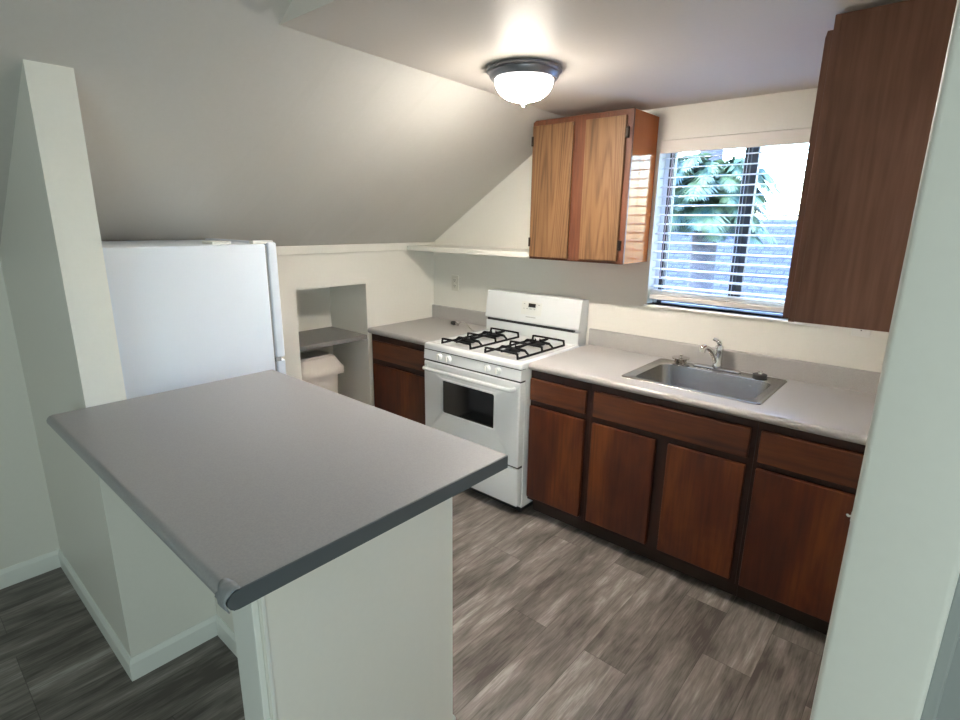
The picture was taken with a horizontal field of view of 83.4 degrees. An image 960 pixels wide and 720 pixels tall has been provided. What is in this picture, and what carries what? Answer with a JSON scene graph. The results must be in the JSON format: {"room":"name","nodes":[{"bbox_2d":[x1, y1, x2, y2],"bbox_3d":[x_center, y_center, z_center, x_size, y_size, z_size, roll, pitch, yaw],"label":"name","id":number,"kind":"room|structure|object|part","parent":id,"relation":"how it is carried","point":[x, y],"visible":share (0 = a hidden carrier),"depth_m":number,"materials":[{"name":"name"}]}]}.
{"room":"kitchen","nodes":[
{"label":"kitchen","id":0,"kind":"room"},
{"bbox_2d":[0,59,216,680],"bbox_3d":[-1.448,0.031,2.264,1.025,2.076,0.613,13,19,39],"label":"wall","id":1,"kind":"structure","parent":0,"point":[53,267],"depth_m":1.87,"materials":[{"name":"paint"}]},
{"bbox_2d":[132,614,217,678],"bbox_3d":[-1.170,1.106,2.090,0.013,0.088,0.308,13,19,39],"label":"baseboard","id":2,"kind":"structure","parent":1,"relation":"attached to","point":[149,660],"depth_m":2.07,"materials":[{"name":"white paint"}]},
{"bbox_2d":[0,250,433,569],"bbox_3d":[-2.484,0.297,2.301,0.490,1.518,6.120,13,19,39],"label":"wall","id":3,"kind":"structure","parent":0,"point":[358,292],"depth_m":3.39,"materials":[{"name":"paint"}]},
{"bbox_2d":[0,549,60,589],"bbox_3d":[-3.175,1.273,1.352,0.013,0.088,3.470,13,19,39],"label":"baseboard","id":4,"kind":"structure","parent":3,"relation":"attached to","point":[25,570],"depth_m":2.52,"materials":[{"name":"white paint"}]},
{"bbox_2d":[0,242,434,266],"bbox_3d":[-2.323,-0.332,1.918,0.022,0.052,6.000,13,19,39],"label":"trim","id":5,"kind":"structure","parent":3,"relation":"attached to","point":[345,248],"depth_m":3.49,"materials":[{"name":"paint"}]},
{"bbox_2d":[299,326,366,350],"bbox_3d":[-1.132,-0.153,3.744,0.435,0.031,0.530,13,19,39],"label":"shelf","id":6,"kind":"object","parent":3,"relation":"attached to","point":[327,336],"visible":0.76,"depth_m":3.71,"materials":[{"name":"grey laminate"}]},
{"bbox_2d":[0,0,563,245],"bbox_3d":[-1.357,-0.893,0.937,2.768,1.708,6.240,13,19,39],"label":"ceiling","id":7,"kind":"structure","parent":0,"point":[202,119],"depth_m":2.15,"materials":[{"name":"paint"}]},
{"bbox_2d":[0,489,826,719],"bbox_3d":[-0.647,1.497,0.876,5.700,0.050,6.220,13,19,39],"label":"floor","id":8,"kind":"structure","parent":0,"point":[554,619],"depth_m":2.14,"materials":[{"name":"plastic"}]},
{"bbox_2d":[101,238,285,398],"bbox_3d":[-1.373,0.230,2.537,0.649,1.557,0.762,13,19,39],"label":"refrigerator","id":9,"kind":"object","parent":8,"relation":"on","point":[187,313],"visible":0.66,"depth_m":2.18,"materials":[{"name":"grey metal"}]},
{"bbox_2d":[205,238,284,356],"bbox_3d":[-1.147,-0.325,2.656,0.647,0.521,0.089,13,19,39],"label":"freezer","id":10,"kind":"object","parent":9,"relation":"in","point":[270,255],"depth_m":2.43,"materials":[{"name":"white metal"}]},
{"bbox_3d":[-1.171,0.392,2.823,0.647,0.925,0.042,13,19,39],"label":"fridge door","id":11,"kind":"part","parent":9,"relation":"part of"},
{"bbox_2d":[300,350,343,392],"bbox_3d":[-1.167,0.322,3.803,0.284,0.747,0.366,13,19,39],"label":"waste bin","id":12,"kind":"object","parent":8,"relation":"on","point":[319,368],"visible":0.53,"depth_m":3.67,"materials":[{"name":"beige plastic"}]},
{"bbox_3d":[-1.164,0.033,3.728,0.284,0.124,0.366,13,19,39],"label":"lid","id":13,"kind":"part","parent":12,"relation":"part of","materials":[{"name":"beige plastic"}]},
{"bbox_2d":[215,497,455,719],"bbox_3d":[-0.666,0.717,1.760,1.048,1.018,0.608,13,19,39],"label":"half wall","id":14,"kind":"structure","parent":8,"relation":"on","point":[366,633],"depth_m":1.38,"materials":[{"name":"paint"}]},
{"bbox_3d":[-0.638,0.689,1.871,0.939,1.018,0.222,13,19,39],"label":"panel","id":15,"kind":"part","parent":14,"relation":"part of","materials":[{"name":"paint"}]},
{"bbox_3d":[-0.720,1.161,1.900,0.915,0.088,0.013,13,19,39],"label":"skirting","id":16,"kind":"part","parent":14,"relation":"part of","materials":[{"name":"white paint"}]},
{"bbox_2d":[46,370,507,613],"bbox_3d":[-0.631,0.226,1.534,1.222,0.042,0.744,13,19,39],"label":"countertop","id":17,"kind":"structure","parent":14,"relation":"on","point":[257,482],"depth_m":1.32,"materials":[{"name":"grey laminate"}]},
{"bbox_2d":[372,334,424,424],"bbox_3d":[-0.351,0.233,3.937,0.614,0.874,0.617,13,19,39],"label":"base cabinet","id":18,"kind":"object","parent":8,"relation":"on","point":[398,373],"visible":0.32,"depth_m":3.67,"materials":[{"name":"brown wood"}]},
{"bbox_3d":[-0.544,-0.031,3.638,0.560,0.130,0.020,13,19,39],"label":"drawer","id":19,"kind":"part","parent":18,"relation":"part of","materials":[{"name":"brown wood"}]},
{"bbox_3d":[-0.548,0.330,3.731,0.560,0.535,0.020,13,19,39],"label":"door","id":20,"kind":"part","parent":18,"relation":"part of","materials":[{"name":"brown wood"}]},
{"bbox_2d":[368,304,487,344],"bbox_3d":[-0.342,-0.259,3.812,0.621,0.138,0.648,13,19,39],"label":"countertop","id":21,"kind":"structure","parent":18,"relation":"on","point":[438,326],"depth_m":3.86,"materials":[{"name":"grey laminate"}]},
{"bbox_2d":[451,321,474,330],"bbox_3d":[-0.115,-0.250,3.815,0.034,0.047,0.290,-10,18,-36],"label":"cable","id":22,"kind":"object","parent":21,"relation":"on","point":[452,322],"visible":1,"depth_m":3.86,"materials":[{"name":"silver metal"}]},
{"bbox_2d":[422,289,588,511],"bbox_3d":[0.139,0.210,3.413,0.760,1.192,0.746,13,19,39],"label":"gas stove","id":23,"kind":"object","parent":8,"relation":"on","point":[477,383],"visible":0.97,"depth_m":3.21,"materials":[{"name":"white metal"}]},
{"bbox_3d":[-0.252,-0.018,3.267,0.045,0.045,0.020,13,19,39],"label":"burner knob","id":24,"kind":"part","parent":23,"relation":"part of","materials":[{"name":"white plastic"}]},
{"bbox_3d":[-0.193,-0.005,3.217,0.045,0.045,0.020,13,19,39],"label":"burner knob","id":25,"kind":"part","parent":23,"relation":"part of","materials":[{"name":"white plastic"}]},
{"bbox_3d":[-0.071,-0.106,3.340,0.170,0.012,0.169,13,19,39],"label":"burner","id":26,"kind":"part","parent":23,"relation":"part of","materials":[{"name":"grey metal"}]},
{"bbox_3d":[-0.084,0.104,3.117,0.705,0.024,0.058,13,19,39],"label":"handle","id":27,"kind":"part","parent":23,"relation":"part of","materials":[{"name":"white metal"}]},
{"bbox_3d":[-0.057,0.299,3.203,0.750,0.496,0.051,13,19,39],"label":"oven door","id":28,"kind":"part","parent":23,"relation":"part of","materials":[{"name":"white metal"}]},
{"bbox_3d":[-0.048,0.018,3.136,0.754,0.062,0.052,13,19,39],"label":"control panel","id":29,"kind":"part","parent":23,"relation":"part of","materials":[{"name":"white metal"}]},
{"bbox_3d":[0.036,0.048,3.024,0.045,0.045,0.020,13,19,39],"label":"burner knob","id":30,"kind":"part","parent":23,"relation":"part of","materials":[{"name":"white plastic"}]},
{"bbox_3d":[0.090,-0.151,3.519,0.170,0.012,0.169,13,19,39],"label":"burner","id":31,"kind":"part","parent":23,"relation":"part of","materials":[{"name":"grey metal"}]},
{"bbox_3d":[-0.059,0.661,3.299,0.750,0.230,0.046,13,19,39],"label":"storage drawer","id":32,"kind":"part","parent":23,"relation":"part of","materials":[{"name":"white metal"}]},
{"bbox_3d":[0.095,0.061,2.975,0.045,0.045,0.020,13,19,39],"label":"burner knob","id":33,"kind":"part","parent":23,"relation":"part of","materials":[{"name":"white plastic"}]},
{"bbox_2d":[425,329,579,369],"bbox_3d":[0.135,-0.084,3.326,0.756,0.037,0.607,13,19,39],"label":"cooktop","id":34,"kind":"object","parent":23,"relation":"in","point":[475,352],"depth_m":3.23,"materials":[{"name":"white metal"}]},
{"bbox_3d":[0.192,-0.046,3.118,0.170,0.012,0.169,13,19,39],"label":"burner","id":35,"kind":"part","parent":23,"relation":"part of","materials":[{"name":"grey metal"}]},
{"bbox_3d":[0.335,-0.334,3.495,0.160,0.084,0.016,13,19,39],"label":"clock panel","id":36,"kind":"part","parent":23,"relation":"part of","materials":[{"name":"white"}]},
{"bbox_3d":[0.353,-0.090,3.297,0.170,0.012,0.169,13,19,39],"label":"burner","id":37,"kind":"part","parent":23,"relation":"part of","materials":[{"name":"grey metal"}]},
{"bbox_2d":[526,370,591,532],"bbox_3d":[0.607,0.453,3.130,0.371,0.874,0.617,13,19,39],"label":"base cabinet","id":38,"kind":"object","parent":8,"relation":"on","point":[560,407],"visible":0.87,"depth_m":2.88,"materials":[{"name":"brown wood"}]},
{"bbox_3d":[0.404,0.544,2.927,0.343,0.550,0.020,13,19,39],"label":"door","id":39,"kind":"part","parent":38,"relation":"part of","materials":[{"name":"brown wood"}]},
{"bbox_3d":[0.408,0.186,2.834,0.343,0.123,0.020,13,19,39],"label":"drawer","id":40,"kind":"part","parent":38,"relation":"part of","materials":[{"name":"brown wood"}]},
{"bbox_2d":[583,384,758,595],"bbox_3d":[1.037,0.551,2.767,0.770,0.874,0.617,13,19,39],"label":"base cabinet","id":41,"kind":"object","parent":8,"relation":"on","point":[668,482],"visible":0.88,"depth_m":2.50,"materials":[{"name":"brown wood"}]},
{"bbox_3d":[0.692,0.610,2.684,0.334,0.550,0.020,13,19,39],"label":"door","id":42,"kind":"part","parent":41,"relation":"part of","materials":[{"name":"brown wood"}]},
{"bbox_3d":[0.844,0.282,2.465,0.728,0.133,0.020,13,19,39],"label":"drawer","id":43,"kind":"part","parent":41,"relation":"part of","materials":[{"name":"brown wood"}]},
{"bbox_3d":[0.987,0.678,2.435,0.334,0.550,0.020,13,19,39],"label":"door","id":44,"kind":"part","parent":41,"relation":"part of","materials":[{"name":"brown wood"}]},
{"bbox_2d":[528,328,880,444],"bbox_3d":[1.074,0.066,2.618,1.595,0.138,0.648,13,19,39],"label":"countertop","id":45,"kind":"structure","parent":41,"relation":"on","point":[837,402],"depth_m":2.53,"materials":[{"name":"grey laminate"}]},
{"bbox_2d":[621,358,786,404],"bbox_3d":[1.095,0.172,2.663,0.643,0.178,0.495,13,19,39],"label":"sink","id":46,"kind":"object","parent":45,"relation":"in","point":[742,387],"visible":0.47,"depth_m":2.75,"materials":[{"name":"metal"}]},
{"bbox_2d":[672,354,689,364],"bbox_3d":[1.082,-0.006,2.903,0.094,0.052,0.094,13,19,39],"label":"strainer","id":47,"kind":"object","parent":46,"relation":"on","point":[680,359],"visible":1,"depth_m":2.88,"materials":[{"name":"silver metal"}]},
{"bbox_2d":[752,370,766,378],"bbox_3d":[1.381,0.070,2.657,0.066,0.036,0.066,13,19,39],"label":"stopper","id":48,"kind":"object","parent":46,"relation":"on","point":[758,375],"visible":1,"depth_m":2.64,"materials":[{"name":"grey rubber"}]},
{"bbox_2d":[693,337,740,373],"bbox_3d":[1.202,-0.026,2.748,0.240,0.164,0.139,13,19,39],"label":"faucet","id":49,"kind":"object","parent":45,"relation":"on","point":[716,356],"visible":1,"depth_m":2.76,"materials":[{"name":"silver metal"}]},
{"bbox_3d":[1.173,-0.026,2.762,0.130,0.120,0.033,-5,16,-22],"label":"spout","id":50,"kind":"part","parent":49,"relation":"part of","materials":[{"name":"silver metal"}]},
{"bbox_3d":[1.229,0.042,2.799,0.240,0.009,0.048,13,19,39],"label":"deck plate","id":51,"kind":"part","parent":49,"relation":"part of","materials":[{"name":"silver metal"}]},
{"bbox_3d":[1.223,-0.093,2.770,0.047,0.045,0.027,13,19,39],"label":"lever","id":52,"kind":"part","parent":49,"relation":"part of","materials":[{"name":"silver metal"}]},
{"bbox_2d":[735,421,865,634],"bbox_3d":[1.497,0.657,2.379,0.450,0.874,0.617,13,19,39],"label":"base cabinet","id":53,"kind":"object","parent":8,"relation":"on","point":[803,487],"visible":0.53,"depth_m":2.16,"materials":[{"name":"brown wood"}]},
{"bbox_3d":[1.297,0.754,2.175,0.409,0.560,0.020,13,19,39],"label":"door","id":54,"kind":"part","parent":53,"relation":"part of","materials":[{"name":"brown wood"}]},
{"bbox_3d":[1.301,0.389,2.080,0.409,0.138,0.020,13,19,39],"label":"drawer","id":55,"kind":"part","parent":53,"relation":"part of","materials":[{"name":"brown wood"}]},
{"bbox_2d":[279,0,905,116],"bbox_3d":[0.754,-1.444,1.755,2.122,0.763,2.067,13,19,39],"label":"ceiling","id":56,"kind":"structure","parent":0,"point":[612,55],"depth_m":1.78,"materials":[{"name":"paint"}]},
{"bbox_2d":[487,58,561,107],"bbox_3d":[0.174,-1.082,2.145,0.298,0.146,0.298,13,19,39],"label":"ceiling lamp","id":57,"kind":"object","parent":56,"relation":"attached to","point":[523,81],"visible":1,"depth_m":2.05,"materials":[{"name":"white glass"}]},
{"bbox_3d":[0.174,-1.072,2.148,0.233,0.085,0.233,13,19,39],"label":"lamp shade","id":58,"kind":"part","parent":57,"relation":"part of","materials":[{"name":"white glass"}]},
{"bbox_2d":[433,88,888,372],"bbox_3d":[0.853,-0.364,3.251,3.300,2.400,0.140,13,19,39],"label":"wall","id":59,"kind":"structure","parent":0,"point":[617,294],"depth_m":3.07,"materials":[{"name":"paint"}]},
{"bbox_2d":[452,275,458,290],"bbox_3d":[-0.187,-0.577,4.032,0.072,0.116,0.010,13,19,39],"label":"wall outlet","id":60,"kind":"object","parent":59,"relation":"attached to","point":[455,278],"visible":1,"depth_m":4.03,"materials":[{"name":"beige plastic"}]},
{"bbox_2d":[432,304,487,325],"bbox_3d":[-0.135,-0.328,4.039,0.621,0.114,0.019,13,19,39],"label":"backsplash","id":61,"kind":"structure","parent":59,"relation":"attached to","point":[438,311],"depth_m":4.04,"materials":[{"name":"grey laminate"}]},
{"bbox_2d":[407,244,528,257],"bbox_3d":[-0.026,-0.744,3.657,1.106,0.034,0.286,13,19,39],"label":"shelf","id":62,"kind":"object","parent":59,"relation":"attached to","point":[507,252],"depth_m":3.55,"materials":[{"name":"paint"}]},
{"bbox_2d":[528,108,658,264],"bbox_3d":[0.612,-0.942,3.013,0.604,0.757,0.315,13,19,39],"label":"upper cabinet","id":63,"kind":"object","parent":59,"relation":"attached to","point":[592,182],"visible":1,"depth_m":2.87,"materials":[{"name":"orange wood"}]},
{"bbox_3d":[0.395,-0.937,3.014,0.260,0.713,0.016,13,19,39],"label":"door","id":64,"kind":"part","parent":63,"relation":"part of","materials":[{"name":"brown wood"}]},
{"bbox_3d":[0.636,-0.881,2.811,0.228,0.713,0.016,13,19,39],"label":"door","id":65,"kind":"part","parent":63,"relation":"part of","materials":[{"name":"brown wood"}]},
{"bbox_2d":[643,143,823,326],"bbox_3d":[1.317,-0.670,2.736,0.887,0.888,0.141,13,19,39],"label":"window","id":66,"kind":"structure","parent":59,"relation":"in","point":[791,155],"depth_m":2.79,"materials":[{"name":"grey"}]},
{"bbox_3d":[1.369,-0.683,2.755,0.813,0.872,0.040,13,19,39],"label":"frame","id":67,"kind":"part","parent":66,"relation":"part of","materials":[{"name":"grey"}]},
{"bbox_2d":[649,128,810,312],"bbox_3d":[1.298,-0.685,2.709,0.855,0.840,0.074,13,19,39],"label":"window blind","id":68,"kind":"object","parent":66,"relation":"attached to","point":[792,136],"visible":0.66,"depth_m":2.73,"materials":[{"name":"white plastic"}]},
{"bbox_3d":[1.296,-0.675,2.729,0.690,0.785,0.052,13,19,39],"label":"ladder cord","id":69,"kind":"part","parent":68,"relation":"part of","materials":[{"name":"white plastic"}]},
{"bbox_3d":[1.301,-0.306,2.816,0.847,0.052,0.052,13,19,39],"label":"rail","id":70,"kind":"part","parent":68,"relation":"part of","materials":[{"name":"white"}]},
{"bbox_3d":[1.299,-0.245,2.830,0.887,0.016,0.101,13,19,39],"label":"sill","id":71,"kind":"part","parent":66,"relation":"part of","materials":[{"name":"white paint"}]},
{"bbox_3d":[1.354,-0.686,2.768,0.773,0.802,0.009,13,19,39],"label":"pane","id":72,"kind":"part","parent":66,"relation":"part of","materials":[{"name":"clear glass"}]},
{"bbox_2d":[588,328,880,394],"bbox_3d":[1.281,-0.003,2.845,1.595,0.114,0.019,13,19,39],"label":"backsplash","id":73,"kind":"structure","parent":59,"relation":"attached to","point":[852,379],"depth_m":2.74,"materials":[{"name":"grey laminate"}]},
{"bbox_2d":[851,328,870,337],"bbox_3d":[1.719,-0.161,2.419,0.072,0.116,0.010,13,19,39],"label":"wall outlet","id":74,"kind":"object","parent":59,"relation":"attached to","point":[855,332],"visible":0.32,"depth_m":2.43,"materials":[{"name":"white plastic"}]},
{"bbox_2d":[810,0,959,719],"bbox_3d":[1.212,-0.184,1.372,0.105,3.000,2.200,13,19,39],"label":"wall","id":75,"kind":"structure","parent":0,"point":[900,569],"depth_m":0.60,"materials":[{"name":"paint"}]},
{"bbox_2d":[782,0,956,331],"bbox_3d":[1.437,-0.609,1.883,0.351,0.872,0.999,13,19,39],"label":"upper cabinet","id":76,"kind":"object","parent":75,"relation":"attached to","point":[881,70],"visible":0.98,"depth_m":1.53,"materials":[{"name":"brown wood"}]},
{"bbox_3d":[1.148,-0.580,1.810,0.020,0.830,0.470,13,19,39],"label":"door","id":77,"kind":"part","parent":76,"relation":"part of","materials":[{"name":"brown wood"}]},
{"bbox_3d":[1.326,-0.634,1.976,0.018,0.872,0.999,13,19,39],"label":"frame","id":78,"kind":"part","parent":76,"relation":"part of","materials":[{"name":"brown wood"}]},
{"bbox_3d":[1.303,0.172,-0.004,1.903,3.000,0.180,13,19,39],"label":"wall","id":79,"kind":"structure","parent":0,"visible":0},
{"bbox_2d":[920,574,959,719],"bbox_3d":[0.611,0.445,0.706,0.053,2.100,0.152,13,19,39],"label":"trim","id":80,"kind":"structure","parent":79,"relation":"attached to","point":[942,702],"depth_m":0.65,"materials":[{"name":"grey paint"}]}
]}

